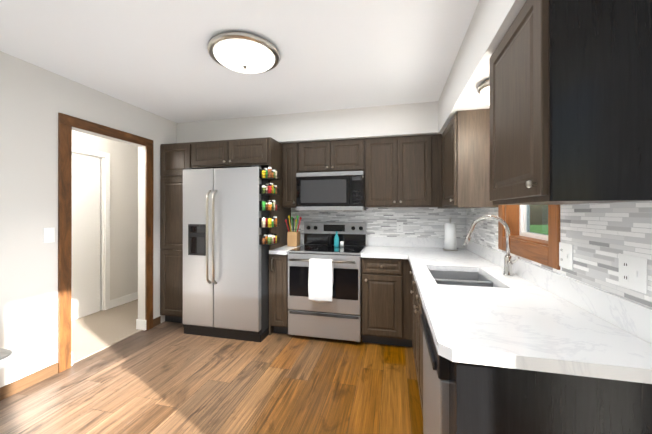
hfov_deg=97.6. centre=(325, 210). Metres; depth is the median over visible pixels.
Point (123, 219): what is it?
wall
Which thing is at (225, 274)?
fridge
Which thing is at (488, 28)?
soffit
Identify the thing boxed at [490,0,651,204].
upper cabinet
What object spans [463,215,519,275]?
faucet
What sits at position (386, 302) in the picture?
base cabinet
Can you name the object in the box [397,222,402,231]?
electrical outlet
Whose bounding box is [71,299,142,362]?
floor
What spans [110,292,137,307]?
baseboard
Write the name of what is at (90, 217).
door
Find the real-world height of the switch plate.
0.120 m
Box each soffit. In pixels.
[177,101,436,143]
[437,0,525,133]
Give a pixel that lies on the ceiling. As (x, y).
(153, 56)
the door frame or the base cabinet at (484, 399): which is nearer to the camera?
the base cabinet at (484, 399)
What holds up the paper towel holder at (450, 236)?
on the countertop at (515, 321)
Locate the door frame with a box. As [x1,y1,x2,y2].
[58,113,152,372]
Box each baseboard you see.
[0,362,57,400]
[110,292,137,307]
[136,319,145,328]
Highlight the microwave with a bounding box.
[296,171,366,210]
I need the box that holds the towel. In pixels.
[308,258,333,302]
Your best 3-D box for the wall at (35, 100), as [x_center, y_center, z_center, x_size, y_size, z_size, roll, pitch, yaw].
[-2.525,0.101,1.202,0.100,2.450,5.750,0,0,13]
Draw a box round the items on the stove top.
[327,231,343,246]
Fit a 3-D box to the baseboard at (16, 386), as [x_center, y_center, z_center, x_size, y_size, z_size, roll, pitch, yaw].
[-2.664,1.280,0.363,0.012,0.090,4.058,0,0,13]
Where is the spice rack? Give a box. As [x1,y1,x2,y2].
[259,167,279,244]
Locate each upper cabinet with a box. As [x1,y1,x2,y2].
[192,137,281,172]
[282,142,298,207]
[299,139,363,172]
[364,134,441,207]
[438,108,497,208]
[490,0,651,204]
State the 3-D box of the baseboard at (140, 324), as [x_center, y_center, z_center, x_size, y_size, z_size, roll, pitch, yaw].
[-1.850,1.268,4.302,0.012,0.110,2.302,0,0,13]
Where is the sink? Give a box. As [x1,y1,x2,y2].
[429,270,499,287]
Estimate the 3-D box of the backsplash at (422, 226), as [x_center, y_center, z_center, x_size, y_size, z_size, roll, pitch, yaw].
[0.545,0.188,3.422,2.040,0.458,0.020,0,0,13]
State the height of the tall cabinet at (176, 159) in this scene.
2.120 m
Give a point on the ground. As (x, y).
(538, 227)
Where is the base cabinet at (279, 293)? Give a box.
[271,254,288,333]
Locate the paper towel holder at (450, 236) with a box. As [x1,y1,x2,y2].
[443,218,457,250]
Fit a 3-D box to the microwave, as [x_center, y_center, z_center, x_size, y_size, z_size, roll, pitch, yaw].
[0.075,-0.217,3.335,0.759,0.427,0.382,0,0,13]
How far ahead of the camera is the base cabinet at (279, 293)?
3.01 m
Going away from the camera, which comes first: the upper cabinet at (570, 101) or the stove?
the upper cabinet at (570, 101)
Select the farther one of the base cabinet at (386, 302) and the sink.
the base cabinet at (386, 302)
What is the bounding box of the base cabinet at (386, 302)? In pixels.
[361,257,412,346]
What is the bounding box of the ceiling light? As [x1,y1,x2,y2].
[207,32,279,73]
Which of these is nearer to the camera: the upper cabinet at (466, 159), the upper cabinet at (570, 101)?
the upper cabinet at (570, 101)
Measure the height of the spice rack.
0.778 m
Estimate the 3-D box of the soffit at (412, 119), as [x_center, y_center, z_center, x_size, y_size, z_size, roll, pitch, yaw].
[-0.340,-0.959,3.453,3.120,0.318,0.370,0,0,13]
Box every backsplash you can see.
[291,207,462,247]
[463,201,651,343]
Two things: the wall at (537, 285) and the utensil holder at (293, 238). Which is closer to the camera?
the wall at (537, 285)
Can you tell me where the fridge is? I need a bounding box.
[183,165,268,341]
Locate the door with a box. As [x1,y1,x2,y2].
[71,146,109,320]
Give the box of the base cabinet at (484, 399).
[414,295,557,433]
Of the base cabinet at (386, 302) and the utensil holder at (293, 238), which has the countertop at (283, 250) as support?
the utensil holder at (293, 238)
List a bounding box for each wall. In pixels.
[0,51,176,387]
[72,130,137,309]
[496,205,650,343]
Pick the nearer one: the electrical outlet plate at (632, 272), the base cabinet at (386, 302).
the electrical outlet plate at (632, 272)
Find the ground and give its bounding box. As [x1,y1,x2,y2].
[530,225,547,234]
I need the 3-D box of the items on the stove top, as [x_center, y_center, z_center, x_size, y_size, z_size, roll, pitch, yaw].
[0.107,0.323,3.292,0.194,0.176,0.087,0,0,13]
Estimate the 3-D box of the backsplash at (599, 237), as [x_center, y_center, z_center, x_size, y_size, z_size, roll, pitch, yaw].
[1.249,0.185,1.863,0.020,0.458,2.730,0,0,13]
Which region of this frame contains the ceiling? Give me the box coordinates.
[0,0,478,122]
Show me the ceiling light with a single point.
(242, 52)
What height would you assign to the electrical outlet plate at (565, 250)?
0.115 m
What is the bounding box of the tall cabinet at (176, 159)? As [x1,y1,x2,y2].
[160,142,191,322]
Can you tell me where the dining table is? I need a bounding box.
[0,348,12,368]
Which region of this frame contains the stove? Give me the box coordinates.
[288,222,365,342]
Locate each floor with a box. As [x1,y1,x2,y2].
[0,321,423,433]
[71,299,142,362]
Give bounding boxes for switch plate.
[43,227,54,242]
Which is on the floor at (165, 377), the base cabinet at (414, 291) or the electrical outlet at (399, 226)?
the base cabinet at (414, 291)
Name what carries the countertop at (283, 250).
on the base cabinet at (279, 293)
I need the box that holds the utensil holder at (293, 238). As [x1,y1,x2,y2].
[285,215,301,246]
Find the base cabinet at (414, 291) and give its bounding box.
[410,271,418,352]
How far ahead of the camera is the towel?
2.80 m
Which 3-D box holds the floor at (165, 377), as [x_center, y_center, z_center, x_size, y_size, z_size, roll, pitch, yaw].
[-0.722,1.355,0.785,3.660,0.060,5.970,0,0,13]
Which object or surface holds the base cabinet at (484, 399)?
on the floor at (165, 377)
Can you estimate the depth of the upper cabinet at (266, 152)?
3.15 m
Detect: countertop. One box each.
[269,244,303,254]
[361,246,651,383]
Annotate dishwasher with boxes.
[420,304,448,433]
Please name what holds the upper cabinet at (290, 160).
attached to the wall
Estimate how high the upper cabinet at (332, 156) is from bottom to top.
0.364 m
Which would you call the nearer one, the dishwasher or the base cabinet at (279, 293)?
the dishwasher
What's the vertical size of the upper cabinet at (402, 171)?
0.758 m
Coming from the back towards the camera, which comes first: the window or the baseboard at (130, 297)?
the baseboard at (130, 297)
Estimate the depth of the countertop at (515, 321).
1.02 m
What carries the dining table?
on the floor at (165, 377)
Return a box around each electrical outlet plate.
[559,242,572,269]
[619,253,646,293]

